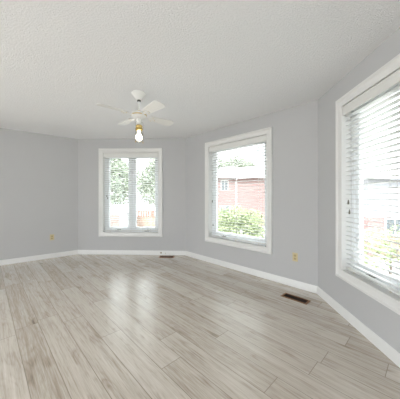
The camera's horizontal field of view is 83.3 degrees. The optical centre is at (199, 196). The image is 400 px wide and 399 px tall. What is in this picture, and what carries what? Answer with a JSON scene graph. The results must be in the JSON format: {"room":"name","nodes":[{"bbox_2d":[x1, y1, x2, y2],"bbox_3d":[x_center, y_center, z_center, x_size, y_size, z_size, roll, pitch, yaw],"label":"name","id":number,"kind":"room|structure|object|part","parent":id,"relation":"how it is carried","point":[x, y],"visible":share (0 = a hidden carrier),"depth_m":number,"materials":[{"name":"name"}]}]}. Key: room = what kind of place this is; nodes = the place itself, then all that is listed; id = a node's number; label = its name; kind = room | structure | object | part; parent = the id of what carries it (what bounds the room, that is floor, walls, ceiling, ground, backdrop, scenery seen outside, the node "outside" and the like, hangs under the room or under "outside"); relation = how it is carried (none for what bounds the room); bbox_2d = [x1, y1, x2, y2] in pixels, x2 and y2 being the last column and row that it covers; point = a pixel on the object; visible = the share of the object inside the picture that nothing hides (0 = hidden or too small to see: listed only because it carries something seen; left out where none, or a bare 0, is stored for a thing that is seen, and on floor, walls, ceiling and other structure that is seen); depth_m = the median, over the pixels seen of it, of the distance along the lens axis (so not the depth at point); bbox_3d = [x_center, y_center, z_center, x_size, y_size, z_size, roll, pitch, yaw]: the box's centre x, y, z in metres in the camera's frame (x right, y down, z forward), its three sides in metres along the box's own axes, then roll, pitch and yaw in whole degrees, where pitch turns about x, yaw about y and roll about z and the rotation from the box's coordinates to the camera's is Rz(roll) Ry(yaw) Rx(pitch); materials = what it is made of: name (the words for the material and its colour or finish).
{"room":"empty living room","nodes":[
{"label":"empty living room","id":0,"kind":"room"},
{"bbox_2d":[0,128,77,259],"bbox_3d":[-3.602,0.000,4.053,2.604,2.440,0.160,0,0,-39],"label":"wall","id":1,"kind":"structure","parent":0,"point":[39,172],"depth_m":4.33,"materials":[{"name":"grey paint"}]},
{"bbox_2d":[0,250,77,264],"bbox_3d":[-3.540,1.175,3.990,2.468,0.090,0.016,0,0,-39],"label":"baseboard","id":2,"kind":"structure","parent":1,"relation":"attached to","point":[74,252],"depth_m":4.32,"materials":[{"name":"white paint"}]},
{"bbox_2d":[78,138,184,250],"bbox_3d":[-1.443,0.000,4.815,2.413,2.440,0.160,0,0,2],"label":"wall","id":3,"kind":"structure","parent":0,"point":[173,239],"depth_m":4.73,"materials":[{"name":"grey paint"}]},
{"bbox_2d":[98,148,162,236],"bbox_3d":[-1.458,-0.087,4.802,1.355,1.856,0.187,0,0,2],"label":"window","id":4,"kind":"structure","parent":3,"relation":"in","point":[103,213],"depth_m":4.75,"materials":[{"name":"white paint"}]},
{"bbox_3d":[-1.744,-0.087,4.865,0.508,1.586,0.042,0,0,2],"label":"sash","id":5,"kind":"part","parent":4,"relation":"part of","materials":[{"name":"white plastic"}]},
{"bbox_2d":[103,153,157,231],"bbox_3d":[-1.459,-0.092,4.768,1.163,1.662,0.081,0,0,2],"label":"window blind","id":6,"kind":"object","parent":4,"relation":"attached to","point":[105,155],"visible":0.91,"depth_m":4.77,"materials":[{"name":"white plastic"}]},
{"bbox_3d":[-1.900,-0.077,4.797,0.002,1.596,0.055,0,0,2],"label":"ladder cord","id":7,"kind":"part","parent":6,"relation":"part of","materials":[{"name":"white fabric"}]},
{"bbox_3d":[-1.463,0.717,4.781,1.147,0.014,0.050,0,0,2],"label":"rail","id":8,"kind":"part","parent":6,"relation":"part of","materials":[{"name":"white plastic"}]},
{"bbox_3d":[-1.465,-0.077,4.781,0.002,1.596,0.055,0,0,2],"label":"ladder cord","id":9,"kind":"part","parent":6,"relation":"part of","materials":[{"name":"white fabric"}]},
{"bbox_3d":[-1.040,-0.077,4.765,0.002,1.596,0.055,0,0,2],"label":"ladder cord","id":10,"kind":"part","parent":6,"relation":"part of","materials":[{"name":"white fabric"}]},
{"bbox_3d":[-1.456,-0.087,4.854,1.175,1.676,0.062,0,0,2],"label":"frame","id":11,"kind":"part","parent":4,"relation":"part of","materials":[{"name":"white plastic"}]},
{"bbox_3d":[-1.167,-0.087,4.843,0.508,1.586,0.042,0,0,2],"label":"sash","id":12,"kind":"part","parent":4,"relation":"part of","materials":[{"name":"white plastic"}]},
{"bbox_2d":[78,250,184,254],"bbox_3d":[-1.448,1.175,4.727,2.288,0.090,0.016,0,0,2],"label":"baseboard","id":13,"kind":"structure","parent":3,"relation":"attached to","point":[105,252],"depth_m":4.72,"materials":[{"name":"white paint"}]},
{"bbox_2d":[0,254,399,398],"bbox_3d":[-1.507,1.280,0.940,6.306,0.120,8.000,0,0,0],"label":"floor","id":14,"kind":"structure","parent":0,"point":[78,326],"depth_m":1.94,"materials":[{"name":"grey wood"}]},
{"bbox_2d":[158,256,174,257],"bbox_3d":[-0.675,1.215,4.545,0.310,0.010,0.132,0,0,2],"label":"floor vent","id":15,"kind":"object","parent":14,"relation":"in","point":[159,256],"visible":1,"depth_m":4.52,"materials":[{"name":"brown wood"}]},
{"bbox_2d":[281,293,309,304],"bbox_3d":[1.142,1.215,2.697,0.132,0.010,0.310,0,0,-44],"label":"floor vent","id":16,"kind":"object","parent":14,"relation":"in","point":[286,295],"visible":1,"depth_m":2.68,"materials":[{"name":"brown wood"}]},
{"bbox_2d":[0,0,399,138],"bbox_3d":[-1.507,-1.280,0.940,6.306,0.120,8.000,0,0,0],"label":"ceiling","id":17,"kind":"structure","parent":0,"point":[212,64],"depth_m":1.96,"materials":[{"name":"white paint"}]},
{"bbox_2d":[96,90,173,141],"bbox_3d":[-0.721,-0.923,2.660,0.751,0.594,0.751,0,0,0],"label":"ceiling fan","id":18,"kind":"object","parent":17,"relation":"hanging from","point":[139,95],"visible":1,"depth_m":2.62,"materials":[{"name":"white plastic"}]},
{"bbox_3d":[-0.951,-0.961,2.446,0.328,0.034,0.132,0,0,-43],"label":"blade","id":19,"kind":"part","parent":18,"relation":"part of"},
{"bbox_3d":[-0.935,-0.961,2.890,0.132,0.034,0.328,0,0,-43],"label":"blade","id":20,"kind":"part","parent":18,"relation":"part of","materials":[{"name":"white wood"}]},
{"bbox_3d":[-0.721,-0.718,2.660,0.077,0.116,0.077,0,0,0],"label":"bulb","id":21,"kind":"part","parent":18,"relation":"part of","materials":[{"name":"white glass"}]},
{"bbox_3d":[-0.507,-0.961,2.430,0.132,0.034,0.328,0,0,-43],"label":"blade","id":22,"kind":"part","parent":18,"relation":"part of","materials":[{"name":"white wood"}]},
{"bbox_3d":[-0.491,-0.961,2.874,0.328,0.034,0.132,0,0,-43],"label":"blade","id":23,"kind":"part","parent":18,"relation":"part of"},
{"bbox_2d":[185,100,317,285],"bbox_3d":[0.649,0.000,3.815,0.160,2.440,2.714,0,0,-44],"label":"wall","id":24,"kind":"structure","parent":0,"point":[294,129],"depth_m":3.15,"materials":[{"name":"grey paint"}]},
{"bbox_2d":[205,127,271,254],"bbox_3d":[0.628,-0.087,3.817,0.187,1.856,1.369,0,0,-44],"label":"window","id":25,"kind":"structure","parent":24,"relation":"in","point":[267,248],"depth_m":3.78,"materials":[{"name":"white paint"}]},
{"bbox_2d":[209,135,265,244],"bbox_3d":[0.604,-0.092,3.793,0.081,1.662,1.177,0,0,-44],"label":"window blind","id":26,"kind":"object","parent":25,"relation":"attached to","point":[260,138],"visible":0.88,"depth_m":3.72,"materials":[{"name":"white plastic"}]},
{"bbox_3d":[0.613,0.720,3.802,0.050,0.014,1.161,0,0,-44],"label":"rail","id":27,"kind":"part","parent":26,"relation":"part of","materials":[{"name":"white plastic"}]},
{"bbox_3d":[0.919,-0.077,3.484,0.055,1.596,0.003,0,0,-44],"label":"ladder cord","id":28,"kind":"part","parent":26,"relation":"part of","materials":[{"name":"white fabric"}]},
{"bbox_3d":[0.666,-0.087,3.853,0.062,1.676,1.189,0,0,-44],"label":"frame","id":29,"kind":"part","parent":25,"relation":"part of","materials":[{"name":"white plastic"}]},
{"bbox_3d":[0.666,-0.087,3.853,0.042,1.586,1.099,0,0,-44],"label":"sash","id":30,"kind":"part","parent":25,"relation":"part of","materials":[{"name":"white plastic"}]},
{"bbox_2d":[185,251,317,293],"bbox_3d":[0.584,1.175,3.756,0.016,0.090,2.582,0,0,-44],"label":"baseboard","id":31,"kind":"structure","parent":24,"relation":"attached to","point":[297,284],"depth_m":3.42,"materials":[{"name":"white paint"}]},
{"bbox_2d":[292,252,297,261],"bbox_3d":[1.282,0.816,3.034,0.009,0.116,0.072,0,0,-44],"label":"wall outlet","id":32,"kind":"object","parent":24,"relation":"attached to","point":[294,255],"visible":1,"depth_m":3.03,"materials":[{"name":"beige plastic"}]},
{"bbox_2d":[318,27,399,352],"bbox_3d":[1.456,0.000,-0.081,0.160,2.440,5.956,0,0,2],"label":"wall","id":33,"kind":"structure","parent":0,"point":[384,322],"depth_m":2.46,"materials":[{"name":"grey paint"}]},
{"bbox_2d":[317,287,399,367],"bbox_3d":[1.369,1.175,-0.035,0.016,0.090,5.734,0,0,2],"label":"baseboard","id":34,"kind":"structure","parent":33,"relation":"attached to","point":[391,353],"depth_m":1.97,"materials":[{"name":"white paint"}]},
{"bbox_2d":[335,54,399,314],"bbox_3d":[1.506,-0.087,1.645,0.187,1.856,1.500,0,0,2],"label":"window","id":35,"kind":"structure","parent":33,"relation":"in","point":[375,291],"depth_m":2.26,"materials":[{"name":"white paint"}]},
{"bbox_2d":[343,69,399,295],"bbox_3d":[1.472,-0.092,1.646,0.080,1.662,1.308,0,0,2],"label":"window blind","id":36,"kind":"object","parent":35,"relation":"attached to","point":[393,79],"visible":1,"depth_m":1.90,"materials":[{"name":"white plastic"}]},
{"bbox_3d":[1.472,-0.422,2.231,0.006,0.895,0.002,0,0,2],"label":"pull cord","id":37,"kind":"part","parent":36,"relation":"part of","materials":[{"name":"white fabric"}]},
{"bbox_3d":[1.472,-0.375,2.212,0.005,0.990,0.003,0,0,2],"label":"pull cord","id":38,"kind":"part","parent":36,"relation":"part of","materials":[{"name":"white fabric"}]},
{"bbox_3d":[1.504,-0.077,2.169,0.055,1.596,0.002,0,0,2],"label":"ladder cord","id":39,"kind":"part","parent":36,"relation":"part of","materials":[{"name":"white fabric"}]},
{"bbox_3d":[1.485,0.720,1.646,0.050,0.014,1.292,0,0,2],"label":"rail","id":40,"kind":"part","parent":36,"relation":"part of","materials":[{"name":"white plastic"}]},
{"bbox_3d":[1.488,-0.077,1.730,0.055,1.596,0.002,0,0,2],"label":"ladder cord","id":41,"kind":"part","parent":36,"relation":"part of","materials":[{"name":"white fabric"}]},
{"bbox_3d":[1.559,-0.087,1.643,0.062,1.676,1.320,0,0,2],"label":"frame","id":42,"kind":"part","parent":35,"relation":"part of","materials":[{"name":"white plastic"}]},
{"bbox_3d":[1.571,-0.087,1.968,0.042,1.586,0.580,0,0,2],"label":"sash","id":43,"kind":"part","parent":35,"relation":"part of","materials":[{"name":"white plastic"}]},
{"label":"outside","id":44,"kind":"structure","parent":0,"visible":0},
{"bbox_2d":[127,205,399,278],"bbox_3d":[0.000,3.370,20.000,140.000,0.300,140.000,0,0,0],"label":"ground","id":45,"kind":"structure","parent":44,"point":[138,208],"depth_m":11.34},
{"bbox_2d":[112,204,127,226],"bbox_3d":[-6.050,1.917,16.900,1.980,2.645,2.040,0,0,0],"label":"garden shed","id":46,"kind":"object","parent":45,"relation":"on","point":[119,211],"visible":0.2,"depth_m":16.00,"materials":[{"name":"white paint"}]},
{"bbox_3d":[-6.050,2.220,15.985,0.640,1.900,0.030,0,0,0],"label":"shed door","id":47,"kind":"part","parent":46,"relation":"part of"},
{"bbox_2d":[112,159,138,205],"bbox_3d":[-8.251,-0.402,21.086,5.327,7.257,3.381,0,0,0],"label":"tree","id":48,"kind":"object","parent":45,"relation":"on","point":[115,188],"visible":0.31,"depth_m":20.39,"materials":[{"name":"green plant"}]},
{"bbox_2d":[137,159,154,205],"bbox_3d":[-4.516,-0.719,24.964,5.968,7.890,3.751,0,0,0],"label":"tree","id":49,"kind":"object","parent":45,"relation":"on","point":[143,188],"visible":0.16,"depth_m":24.42,"materials":[{"name":"green plant"}]},
{"bbox_2d":[137,210,154,226],"bbox_3d":[-4.900,2.160,18.543,6.100,2.120,0.165,0,0,0],"label":"fence","id":50,"kind":"object","parent":45,"relation":"on","point":[141,222],"visible":0.15,"depth_m":18.50,"materials":[{"name":"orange wood"}]},
{"bbox_3d":[-4.900,1.435,18.505,6.000,0.510,0.090,0,0,0],"label":"panel","id":51,"kind":"part","parent":50,"relation":"part of","materials":[{"name":"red wood"}]},
{"bbox_3d":[-4.904,2.415,18.512,5.992,1.490,0.025,0,0,0],"label":"board panel","id":52,"kind":"part","parent":50,"relation":"part of","materials":[{"name":"wood"}]},
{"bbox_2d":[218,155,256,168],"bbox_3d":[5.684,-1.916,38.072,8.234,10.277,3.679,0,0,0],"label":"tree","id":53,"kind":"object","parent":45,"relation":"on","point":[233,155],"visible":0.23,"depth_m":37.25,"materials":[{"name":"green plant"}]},
{"bbox_2d":[218,167,264,225],"bbox_3d":[6.500,-0.330,29.440,13.800,7.100,9.920,0,0,0],"label":"brick house","id":54,"kind":"structure","parent":45,"relation":"on","point":[251,202],"depth_m":25.00,"materials":[{"name":"red brick"}]},
{"bbox_3d":[2.730,-1.230,24.988,0.700,1.000,0.015,0,0,0],"label":"pane","id":55,"kind":"part","parent":54,"relation":"part of","materials":[{"name":"white glass"}]},
{"bbox_2d":[218,205,264,237],"bbox_3d":[1.668,1.788,9.659,2.469,2.872,1.338,0,0,0],"label":"shrub","id":56,"kind":"object","parent":45,"relation":"on","point":[239,211],"visible":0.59,"depth_m":9.40,"materials":[{"name":"green plant"}]},
{"bbox_2d":[363,169,399,256],"bbox_3d":[11.450,0.680,15.000,5.600,5.080,6.600,0,0,0],"label":"house","id":57,"kind":"structure","parent":45,"relation":"on","point":[377,203],"depth_m":12.03,"materials":[{"name":"white"}]},
{"bbox_3d":[10.375,1.620,11.988,0.950,0.800,0.015,0,0,0],"label":"pane","id":58,"kind":"part","parent":57,"relation":"part of","materials":[{"name":"glass"}]},
{"bbox_2d":[363,225,399,274],"bbox_3d":[8.050,2.149,9.060,3.985,2.152,1.576,0,0,0],"label":"shrub","id":59,"kind":"object","parent":45,"relation":"on","point":[390,231],"visible":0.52,"depth_m":8.96,"materials":[{"name":"green plant"}]}
]}

